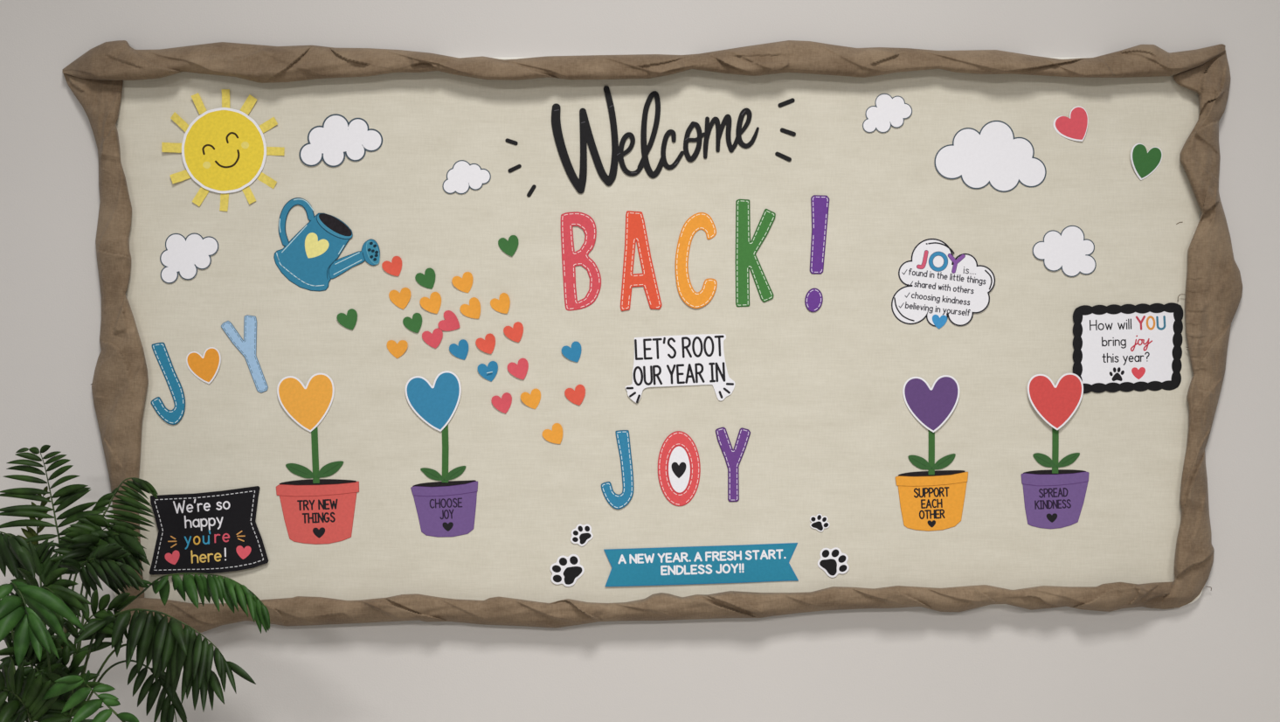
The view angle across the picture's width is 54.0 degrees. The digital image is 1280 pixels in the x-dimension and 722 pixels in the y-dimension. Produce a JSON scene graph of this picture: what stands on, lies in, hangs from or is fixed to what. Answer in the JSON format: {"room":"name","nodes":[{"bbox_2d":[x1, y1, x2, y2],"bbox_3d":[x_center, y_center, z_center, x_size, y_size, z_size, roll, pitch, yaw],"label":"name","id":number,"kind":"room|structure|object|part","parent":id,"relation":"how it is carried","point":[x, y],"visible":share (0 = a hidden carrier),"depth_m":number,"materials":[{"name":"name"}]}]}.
{"room":"school hallway","nodes":[
{"label":"school hallway","id":0,"kind":"room"},
{"bbox_2d":[0,0,1279,721],"bbox_3d":[0.000,-0.150,2.784,8.400,3.200,0.120,0,0,0],"label":"wall","id":1,"kind":"structure","parent":0,"point":[1214,657],"depth_m":2.72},
{"bbox_2d":[112,57,1202,604],"bbox_3d":[0.038,-0.065,2.712,2.349,1.179,0.023,0,0,0],"label":"bulletin board","id":2,"kind":"object","parent":1,"relation":"attached to","point":[819,395],"visible":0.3,"depth_m":2.70,"materials":[{"name":"fabric"}]},
{"bbox_2d":[150,342,185,424],"bbox_3d":[-1.015,0.049,2.698,0.075,0.177,0.003,0,0,1],"label":"paper letter","id":3,"kind":"object","parent":2,"relation":"attached to","point":[174,416],"visible":1,"depth_m":2.70,"materials":[{"name":"blue paper"}]},
{"bbox_2d":[159,232,219,283],"bbox_3d":[-0.969,-0.221,2.698,0.127,0.109,0.002,0,0,0],"label":"cloud","id":4,"kind":"object","parent":2,"relation":"attached to","point":[183,255],"visible":1,"depth_m":2.70,"materials":[{"name":"white paper"}]},
{"bbox_2d":[186,346,221,383],"bbox_3d":[-0.938,0.010,2.697,0.076,0.079,0.004,0,0,3],"label":"heart","id":5,"kind":"object","parent":2,"relation":"attached to","point":[205,367],"visible":1,"depth_m":2.70,"materials":[{"name":"orange paper"}]},
{"bbox_2d":[149,485,268,574],"bbox_3d":[-0.923,0.362,2.688,0.253,0.188,0.011,0,0,-2],"label":"paper sign","id":6,"kind":"object","parent":2,"relation":"attached to","point":[215,531],"visible":1,"depth_m":2.69,"materials":[{"name":"black paper"}]},
{"bbox_2d":[161,89,284,211],"bbox_3d":[-0.894,-0.452,2.695,0.261,0.261,0.006,0,1,-1],"label":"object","id":7,"kind":"object","parent":2,"relation":"attached to","point":[224,149],"visible":1,"depth_m":2.69,"materials":[{"name":"yellow paper"}]},
{"bbox_2d":[221,314,268,392],"bbox_3d":[-0.850,-0.015,2.698,0.101,0.167,0.001,0,0,-1],"label":"paper letter","id":8,"kind":"object","parent":2,"relation":"attached to","point":[247,347],"visible":1,"depth_m":2.70,"materials":[{"name":"blue paper"}]},
{"bbox_2d":[276,373,359,544],"bbox_3d":[-0.694,0.210,2.696,0.179,0.369,0.008,0,0,0],"label":"flower pot","id":9,"kind":"object","parent":2,"relation":"attached to","point":[316,510],"visible":1,"depth_m":2.70,"materials":[{"name":"red paper"}]},
{"bbox_3d":[-0.698,0.203,2.699,0.019,0.121,0.001,0,0,0],"label":"stem","id":10,"kind":"part","parent":9,"relation":"part of","materials":[{"name":"paper"}]},
{"bbox_3d":[-0.692,0.338,2.699,0.167,0.112,0.001,0,0,0],"label":"pot","id":11,"kind":"part","parent":9,"relation":"part of","materials":[{"name":"paper"}]},
{"bbox_3d":[-0.692,0.338,2.699,0.165,0.110,0.001,0,0,0],"label":"pot","id":12,"kind":"part","parent":9,"relation":"part of","materials":[{"name":"paper"}]},
{"bbox_2d":[273,197,380,290],"bbox_3d":[-0.673,-0.250,2.698,0.229,0.201,0.004,0,0,0],"label":"watering can","id":13,"kind":"object","parent":2,"relation":"attached to","point":[309,260],"visible":1,"depth_m":2.70,"materials":[{"name":"blue paper"}]},
{"bbox_3d":[-0.738,-0.299,2.697,0.075,0.101,0.001,0,0,0],"label":"can handle","id":14,"kind":"part","parent":13,"relation":"part of","materials":[{"name":"blue paper"}]},
{"bbox_3d":[-0.630,-0.206,2.697,0.077,0.058,0.004,0,2,2],"label":"can spout","id":15,"kind":"part","parent":13,"relation":"part of","materials":[{"name":"blue paper"}]},
{"bbox_2d":[298,113,382,166],"bbox_3d":[-0.643,-0.474,2.698,0.180,0.115,0.001,0,0,-1],"label":"cloud","id":16,"kind":"object","parent":2,"relation":"attached to","point":[329,142],"visible":1,"depth_m":2.70,"materials":[{"name":"white paper"}]},
{"bbox_2d":[336,308,357,329],"bbox_3d":[-0.629,-0.090,2.697,0.044,0.045,0.003,0,0,-3],"label":"heart","id":17,"kind":"object","parent":2,"relation":"attached to","point":[349,321],"visible":1,"depth_m":2.70,"materials":[{"name":"green paper"}]},
{"bbox_2d":[381,256,401,276],"bbox_3d":[-0.533,-0.204,2.696,0.043,0.044,0.002,0,1,-2],"label":"heart","id":18,"kind":"object","parent":2,"relation":"attached to","point":[394,267],"visible":1,"depth_m":2.70,"materials":[{"name":"red paper"}]},
{"bbox_2d":[386,339,408,358],"bbox_3d":[-0.522,-0.025,2.697,0.046,0.040,0.004,0,0,5],"label":"heart","id":19,"kind":"object","parent":2,"relation":"attached to","point":[398,349],"visible":1,"depth_m":2.70,"materials":[{"name":"orange paper"}]},
{"bbox_2d":[388,287,410,309],"bbox_3d":[-0.516,-0.135,2.696,0.048,0.047,0.005,0,0,2],"label":"heart","id":20,"kind":"object","parent":2,"relation":"attached to","point":[401,300],"visible":1,"depth_m":2.70,"materials":[{"name":"orange paper"}]},
{"bbox_2d":[402,312,422,332],"bbox_3d":[-0.489,-0.082,2.697,0.042,0.043,0.002,0,0,3],"label":"heart","id":21,"kind":"object","parent":2,"relation":"attached to","point":[414,324],"visible":1,"depth_m":2.70,"materials":[{"name":"green paper"}]},
{"bbox_2d":[415,267,435,288],"bbox_3d":[-0.461,-0.177,2.697,0.044,0.045,0.004,0,0,-1],"label":"heart","id":22,"kind":"object","parent":2,"relation":"attached to","point":[427,280],"visible":1,"depth_m":2.70,"materials":[{"name":"green paper"}]},
{"bbox_2d":[419,291,441,313],"bbox_3d":[-0.450,-0.125,2.696,0.046,0.047,0.003,0,0,-4],"label":"heart","id":23,"kind":"object","parent":2,"relation":"attached to","point":[432,305],"visible":1,"depth_m":2.70,"materials":[{"name":"orange paper"}]},
{"bbox_2d":[422,327,442,348],"bbox_3d":[-0.446,-0.049,2.697,0.045,0.044,0.003,0,1,2],"label":"heart","id":24,"kind":"object","parent":2,"relation":"attached to","point":[433,340],"visible":1,"depth_m":2.70,"materials":[{"name":"paper"}]},
{"bbox_2d":[405,370,477,536],"bbox_3d":[-0.426,0.200,2.697,0.156,0.358,0.006,0,0,0],"label":"flower pot","id":25,"kind":"object","parent":2,"relation":"attached to","point":[446,508],"visible":1,"depth_m":2.70,"materials":[{"name":"purple paper"}]},
{"bbox_3d":[-0.419,0.329,2.699,0.136,0.097,0.001,0,0,0],"label":"pot","id":26,"kind":"part","parent":25,"relation":"part of","materials":[{"name":"paper"}]},
{"bbox_3d":[-0.419,0.199,2.699,0.015,0.126,0.001,0,0,0],"label":"stem","id":27,"kind":"part","parent":25,"relation":"part of","materials":[{"name":"paper"}]},
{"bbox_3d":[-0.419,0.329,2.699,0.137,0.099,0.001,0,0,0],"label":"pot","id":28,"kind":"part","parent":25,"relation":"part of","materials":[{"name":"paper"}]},
{"bbox_2d":[437,310,460,331],"bbox_3d":[-0.410,-0.087,2.697,0.047,0.045,0.003,0,0,0],"label":"heart","id":29,"kind":"object","parent":2,"relation":"attached to","point":[451,322],"visible":1,"depth_m":2.70,"materials":[{"name":"paper"}]},
{"bbox_2d":[449,339,468,359],"bbox_3d":[-0.389,-0.025,2.697,0.042,0.044,0.004,0,0,0],"label":"heart","id":30,"kind":"object","parent":2,"relation":"attached to","point":[460,351],"visible":1,"depth_m":2.70,"materials":[{"name":"blue paper"}]},
{"bbox_2d":[451,271,473,292],"bbox_3d":[-0.381,-0.169,2.697,0.046,0.045,0.004,0,0,-1],"label":"heart","id":31,"kind":"object","parent":2,"relation":"attached to","point":[464,284],"visible":1,"depth_m":2.70,"materials":[{"name":"orange paper"}]},
{"bbox_2d":[442,159,491,193],"bbox_3d":[-0.373,-0.395,2.698,0.104,0.074,0.002,0,0,0],"label":"cloud","id":32,"kind":"object","parent":2,"relation":"attached to","point":[463,176],"visible":1,"depth_m":2.70,"materials":[{"name":"white paper"}]},
{"bbox_2d":[459,297,480,318],"bbox_3d":[-0.364,-0.114,2.697,0.045,0.046,0.003,0,0,3],"label":"heart","id":33,"kind":"object","parent":2,"relation":"attached to","point":[473,310],"visible":1,"depth_m":2.70,"materials":[{"name":"orange paper"}]},
{"bbox_2d":[475,332,495,353],"bbox_3d":[-0.332,-0.037,2.696,0.043,0.044,0.003,0,0,-2],"label":"heart","id":34,"kind":"object","parent":2,"relation":"attached to","point":[487,345],"visible":1,"depth_m":2.70,"materials":[{"name":"paper"}]},
{"bbox_2d":[477,360,498,381],"bbox_3d":[-0.327,0.022,2.697,0.044,0.044,0.004,0,0,-1],"label":"heart","id":35,"kind":"object","parent":2,"relation":"attached to","point":[483,369],"visible":1,"depth_m":2.70,"materials":[{"name":"blue paper"}]},
{"bbox_2d":[490,292,510,313],"bbox_3d":[-0.301,-0.124,2.697,0.044,0.045,0.002,0,2,3],"label":"heart","id":36,"kind":"object","parent":2,"relation":"attached to","point":[502,306],"visible":1,"depth_m":2.70,"materials":[{"name":"orange paper"}]},
{"bbox_2d":[491,392,511,413],"bbox_3d":[-0.297,0.090,2.696,0.044,0.046,0.004,0,0,-5],"label":"heart","id":37,"kind":"object","parent":2,"relation":"attached to","point":[503,404],"visible":1,"depth_m":2.70,"materials":[{"name":"red paper"}]},
{"bbox_2d":[486,358,528,379],"bbox_3d":[-0.284,0.017,2.696,0.090,0.046,0.003,0,0,-3],"label":"heart","id":38,"kind":"object","parent":2,"relation":"attached to","point":[519,370],"visible":1,"depth_m":2.70,"materials":[{"name":"pink paper"}]},
{"bbox_2d":[498,235,518,255],"bbox_3d":[-0.283,-0.247,2.697,0.044,0.046,0.003,0,0,2],"label":"heart","id":39,"kind":"object","parent":2,"relation":"attached to","point":[509,246],"visible":1,"depth_m":2.70,"materials":[{"name":"green paper"}]},
{"bbox_2d":[505,138,518,145],"bbox_3d":[-0.276,-0.471,2.699,0.027,0.015,0.001,0,0,0],"label":"paper dash","id":40,"kind":"object","parent":2,"relation":"attached to","point":[509,141],"visible":1,"depth_m":2.70,"materials":[{"name":"black paper"}]},
{"bbox_2d":[503,321,523,342],"bbox_3d":[-0.272,-0.062,2.697,0.043,0.044,0.002,0,0,-4],"label":"heart","id":41,"kind":"object","parent":2,"relation":"attached to","point":[515,333],"visible":1,"depth_m":2.70,"materials":[{"name":"paper"}]},
{"bbox_2d":[507,164,521,172],"bbox_3d":[-0.269,-0.414,2.699,0.029,0.018,0.001,0,0,-3],"label":"paper dash","id":42,"kind":"object","parent":2,"relation":"attached to","point":[516,167],"visible":1,"depth_m":2.70,"materials":[{"name":"black paper"}]},
{"bbox_2d":[520,388,540,408],"bbox_3d":[-0.235,0.081,2.696,0.044,0.045,0.004,0,0,-9],"label":"heart","id":43,"kind":"object","parent":2,"relation":"attached to","point":[532,400],"visible":1,"depth_m":2.70,"materials":[{"name":"orange paper"}]},
{"bbox_2d":[526,184,536,196],"bbox_3d":[-0.233,-0.366,2.699,0.020,0.027,0.001,0,0,-3],"label":"paper dash","id":44,"kind":"object","parent":2,"relation":"attached to","point":[532,189],"visible":1,"depth_m":2.70,"materials":[{"name":"black paper"}]},
{"bbox_2d":[542,422,562,443],"bbox_3d":[-0.188,0.156,2.697,0.045,0.045,0.002,0,0,1],"label":"heart","id":45,"kind":"object","parent":2,"relation":"attached to","point":[556,435],"visible":1,"depth_m":2.70,"materials":[{"name":"orange paper"}]},
{"bbox_2d":[549,553,584,586],"bbox_3d":[-0.157,0.450,2.698,0.074,0.070,0.001,0,0,-1],"label":"print","id":46,"kind":"object","parent":2,"relation":"attached to","point":[566,570],"visible":1,"depth_m":2.70},
{"bbox_2d":[561,341,581,361],"bbox_3d":[-0.147,-0.020,2.697,0.043,0.045,0.002,0,0,-4],"label":"heart","id":47,"kind":"object","parent":2,"relation":"attached to","point":[573,353],"visible":1,"depth_m":2.70,"materials":[{"name":"blue paper"}]},
{"bbox_2d":[564,384,585,405],"bbox_3d":[-0.140,0.073,2.697,0.045,0.046,0.002,0,0,-1],"label":"heart","id":48,"kind":"object","parent":2,"relation":"attached to","point":[577,396],"visible":1,"depth_m":2.70,"materials":[{"name":"red paper"}]},
{"bbox_2d":[560,211,601,310],"bbox_3d":[-0.127,-0.214,2.698,0.087,0.212,0.003,0,0,0],"label":"paper letter","id":49,"kind":"object","parent":2,"relation":"attached to","point":[570,259],"visible":1,"depth_m":2.70,"materials":[{"name":"red paper"}]},
{"bbox_2d":[570,523,593,546],"bbox_3d":[-0.125,0.374,2.698,0.048,0.048,0.001,0,0,-1],"label":"print","id":50,"kind":"object","parent":2,"relation":"attached to","point":[581,534],"visible":1,"depth_m":2.70},
{"bbox_2d":[601,429,633,509],"bbox_3d":[-0.049,0.234,2.698,0.071,0.170,0.002,0,0,1],"label":"paper letter","id":51,"kind":"object","parent":2,"relation":"attached to","point":[616,501],"visible":1,"depth_m":2.70,"materials":[{"name":"blue paper"}]},
{"bbox_2d":[620,210,661,311],"bbox_3d":[0.002,-0.215,2.698,0.090,0.215,0.002,0,0,0],"label":"paper letter","id":52,"kind":"object","parent":2,"relation":"attached to","point":[635,226],"visible":1,"depth_m":2.70,"materials":[{"name":"orange paper"}]},
{"bbox_2d":[62,40,1242,632],"bbox_3d":[0.027,-0.053,2.675,2.558,1.284,0.090,0,0,0],"label":"burlap border","id":53,"kind":"object","parent":2,"relation":"attached to","point":[1214,285],"visible":0.91,"depth_m":2.66,"materials":[{"name":"fabric"}]},
{"bbox_2d":[551,85,759,193],"bbox_3d":[0.033,-0.475,2.697,0.447,0.231,0.003,0,0,0],"label":"welcome lettering","id":54,"kind":"object","parent":2,"relation":"attached to","point":[618,152],"visible":1,"depth_m":2.70,"materials":[{"name":"paper"}]},
{"bbox_2d":[657,430,700,505],"bbox_3d":[0.084,0.231,2.698,0.092,0.162,0.002,0,0,-1],"label":"paper letter","id":55,"kind":"object","parent":2,"relation":"attached to","point":[679,466],"visible":1,"depth_m":2.70,"materials":[{"name":"red paper"}]},
{"bbox_2d":[625,333,735,402],"bbox_3d":[0.086,0.016,2.698,0.237,0.149,0.003,0,-1,0],"label":"paper sign","id":56,"kind":"object","parent":2,"relation":"attached to","point":[682,359],"visible":1,"depth_m":2.70,"materials":[{"name":"white paper"}]},
{"bbox_2d":[675,212,717,308],"bbox_3d":[0.120,-0.216,2.698,0.090,0.207,0.004,0,0,-1],"label":"paper letter","id":57,"kind":"object","parent":2,"relation":"attached to","point":[698,221],"visible":1,"depth_m":2.70,"materials":[{"name":"orange paper"}]},
{"bbox_2d":[603,542,798,586],"bbox_3d":[0.132,0.438,2.698,0.419,0.094,0.003,0,-1,0],"label":"banner","id":58,"kind":"object","parent":2,"relation":"attached to","point":[765,562],"visible":1,"depth_m":2.70,"materials":[{"name":"blue paper"}]},
{"bbox_2d":[715,427,750,501],"bbox_3d":[0.200,0.222,2.698,0.076,0.161,0.002,0,0,0],"label":"paper letter","id":59,"kind":"object","parent":2,"relation":"attached to","point":[733,457],"visible":1,"depth_m":2.70,"materials":[{"name":"purple paper"}]},
{"bbox_2d":[735,199,775,306],"bbox_3d":[0.248,-0.232,2.698,0.087,0.232,0.003,0,0,1],"label":"paper letter","id":60,"kind":"object","parent":2,"relation":"attached to","point":[746,259],"visible":1,"depth_m":2.70,"materials":[{"name":"green paper"}]},
{"bbox_2d":[774,152,791,161],"bbox_3d":[0.308,-0.439,2.699,0.035,0.021,0.001,0,0,3],"label":"paper dash","id":61,"kind":"object","parent":2,"relation":"attached to","point":[778,154],"visible":1,"depth_m":2.70,"materials":[{"name":"black paper"}]},
{"bbox_2d":[777,97,795,107],"bbox_3d":[0.315,-0.555,2.699,0.036,0.020,0.001,0,0,0],"label":"paper dash","id":62,"kind":"object","parent":2,"relation":"attached to","point":[791,100],"visible":1,"depth_m":2.70,"materials":[{"name":"black paper"}]},
{"bbox_2d":[780,127,795,136],"bbox_3d":[0.318,-0.492,2.699,0.034,0.018,0.001,0,0,2],"label":"paper dash","id":63,"kind":"object","parent":2,"relation":"attached to","point":[783,130],"visible":1,"depth_m":2.70,"materials":[{"name":"black paper"}]},
{"bbox_2d":[804,288,823,311],"bbox_3d":[0.374,-0.131,2.698,0.038,0.052,0.001,0,0,0],"label":"dot","id":64,"kind":"object","parent":2,"relation":"attached to","point":[813,299],"visible":1,"depth_m":2.70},
{"bbox_2d":[809,194,829,274],"bbox_3d":[0.386,-0.272,2.698,0.042,0.169,0.002,0,0,0],"label":"exclamation mark","id":65,"kind":"object","parent":2,"relation":"attached to","point":[819,204],"visible":1,"depth_m":2.70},
{"bbox_2d":[809,513,829,531],"bbox_3d":[0.386,0.348,2.698,0.042,0.039,0.001,0,0,0],"label":"print","id":66,"kind":"object","parent":2,"relation":"attached to","point":[819,522],"visible":1,"depth_m":2.70},
{"bbox_2d":[817,546,849,577],"bbox_3d":[0.415,0.433,2.698,0.067,0.065,0.001,0,0,1],"label":"print","id":67,"kind":"object","parent":2,"relation":"attached to","point":[833,561],"visible":1,"depth_m":2.70},
{"bbox_2d":[862,93,912,132],"bbox_3d":[0.532,-0.533,2.698,0.107,0.085,0.001,0,0,0],"label":"cloud","id":68,"kind":"object","parent":2,"relation":"attached to","point":[888,111],"visible":1,"depth_m":2.70,"materials":[{"name":"white paper"}]},
{"bbox_2d":[895,374,968,531],"bbox_3d":[0.627,0.198,2.696,0.157,0.336,0.007,0,0,0],"label":"flower pot","id":69,"kind":"object","parent":2,"relation":"attached to","point":[932,499],"visible":1,"depth_m":2.70,"materials":[{"name":"orange paper"}]},
{"bbox_3d":[0.627,0.193,2.699,0.014,0.103,0.001,0,0,0],"label":"stem","id":70,"kind":"part","parent":69,"relation":"part of","materials":[{"name":"paper"}]},
{"bbox_3d":[0.629,0.313,2.699,0.148,0.106,0.001,0,0,0],"label":"pot","id":71,"kind":"part","parent":69,"relation":"part of","materials":[{"name":"paper"}]},
{"bbox_3d":[0.629,0.313,2.699,0.147,0.104,0.001,0,0,0],"label":"pot","id":72,"kind":"part","parent":69,"relation":"part of","materials":[{"name":"paper"}]},
{"bbox_2d":[891,238,995,328],"bbox_3d":[0.652,-0.166,2.698,0.224,0.195,0.002,0,0,1],"label":"paper sign","id":73,"kind":"object","parent":2,"relation":"attached to","point":[940,287],"visible":1,"depth_m":2.70,"materials":[{"name":"white paper"}]},
{"bbox_2d":[934,120,1046,192],"bbox_3d":[0.753,-0.440,2.698,0.242,0.154,0.002,0,0,0],"label":"cloud","id":74,"kind":"object","parent":2,"relation":"attached to","point":[992,155],"visible":1,"depth_m":2.70,"materials":[{"name":"white paper"}]},
{"bbox_2d":[1021,373,1089,528],"bbox_3d":[0.893,0.193,2.694,0.147,0.336,0.012,0,0,0],"label":"flower pot","id":75,"kind":"object","parent":2,"relation":"attached to","point":[1054,498],"visible":1,"depth_m":2.70,"materials":[{"name":"purple paper"}]},
{"bbox_3d":[0.893,0.310,2.699,0.141,0.103,0.001,0,0,0],"label":"pot","id":76,"kind":"part","parent":75,"relation":"part of","materials":[{"name":"paper"}]},
{"bbox_3d":[0.893,0.190,2.699,0.014,0.104,0.001,0,0,0],"label":"stem","id":77,"kind":"part","parent":75,"relation":"part of","materials":[{"name":"paper"}]},
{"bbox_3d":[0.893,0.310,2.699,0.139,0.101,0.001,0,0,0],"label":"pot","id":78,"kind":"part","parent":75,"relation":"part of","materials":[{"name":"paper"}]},
{"bbox_2d":[1031,225,1096,276],"bbox_3d":[0.912,-0.236,2.698,0.138,0.111,0.002,0,0,0],"label":"cloud","id":79,"kind":"object","parent":2,"relation":"attached to","point":[1068,250],"visible":1,"depth_m":2.70,"materials":[{"name":"white paper"}]},
{"bbox_2d":[1052,105,1088,141],"bbox_3d":[0.925,-0.509,2.696,0.073,0.075,0.006,0,0,4],"label":"heart","id":80,"kind":"object","parent":2,"relation":"attached to","point":[1074,128],"visible":1,"depth_m":2.69,"materials":[{"name":"red paper"}]},
{"bbox_2d":[1072,302,1183,393],"bbox_3d":[1.049,-0.028,2.698,0.239,0.195,0.004,0,0,-1],"label":"paper sign","id":81,"kind":"object","parent":2,"relation":"attached to","point":[1125,347],"visible":1,"depth_m":2.70,"materials":[{"name":"white paper"}]},
{"bbox_2d":[1130,143,1162,179],"bbox_3d":[1.087,-0.428,2.696,0.071,0.078,0.008,0,0,-7],"label":"heart","id":82,"kind":"object","parent":2,"relation":"attached to","point":[1144,162],"visible":1,"depth_m":2.69,"materials":[{"name":"green paper"}]},
{"bbox_3d":[0.000,1.500,-1.216,8.400,0.100,8.120,0,0,0],"label":"floor","id":83,"kind":"structure","parent":0,"visible":0},
{"bbox_2d":[0,444,269,721],"bbox_3d":[-1.056,0.808,2.279,0.722,1.284,0.546,0,0,24],"label":"potted palm","id":84,"kind":"object","parent":83,"relation":"on","point":[50,691],"visible":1,"depth_m":2.25,"materials":[{"name":"green plant"}]}
]}

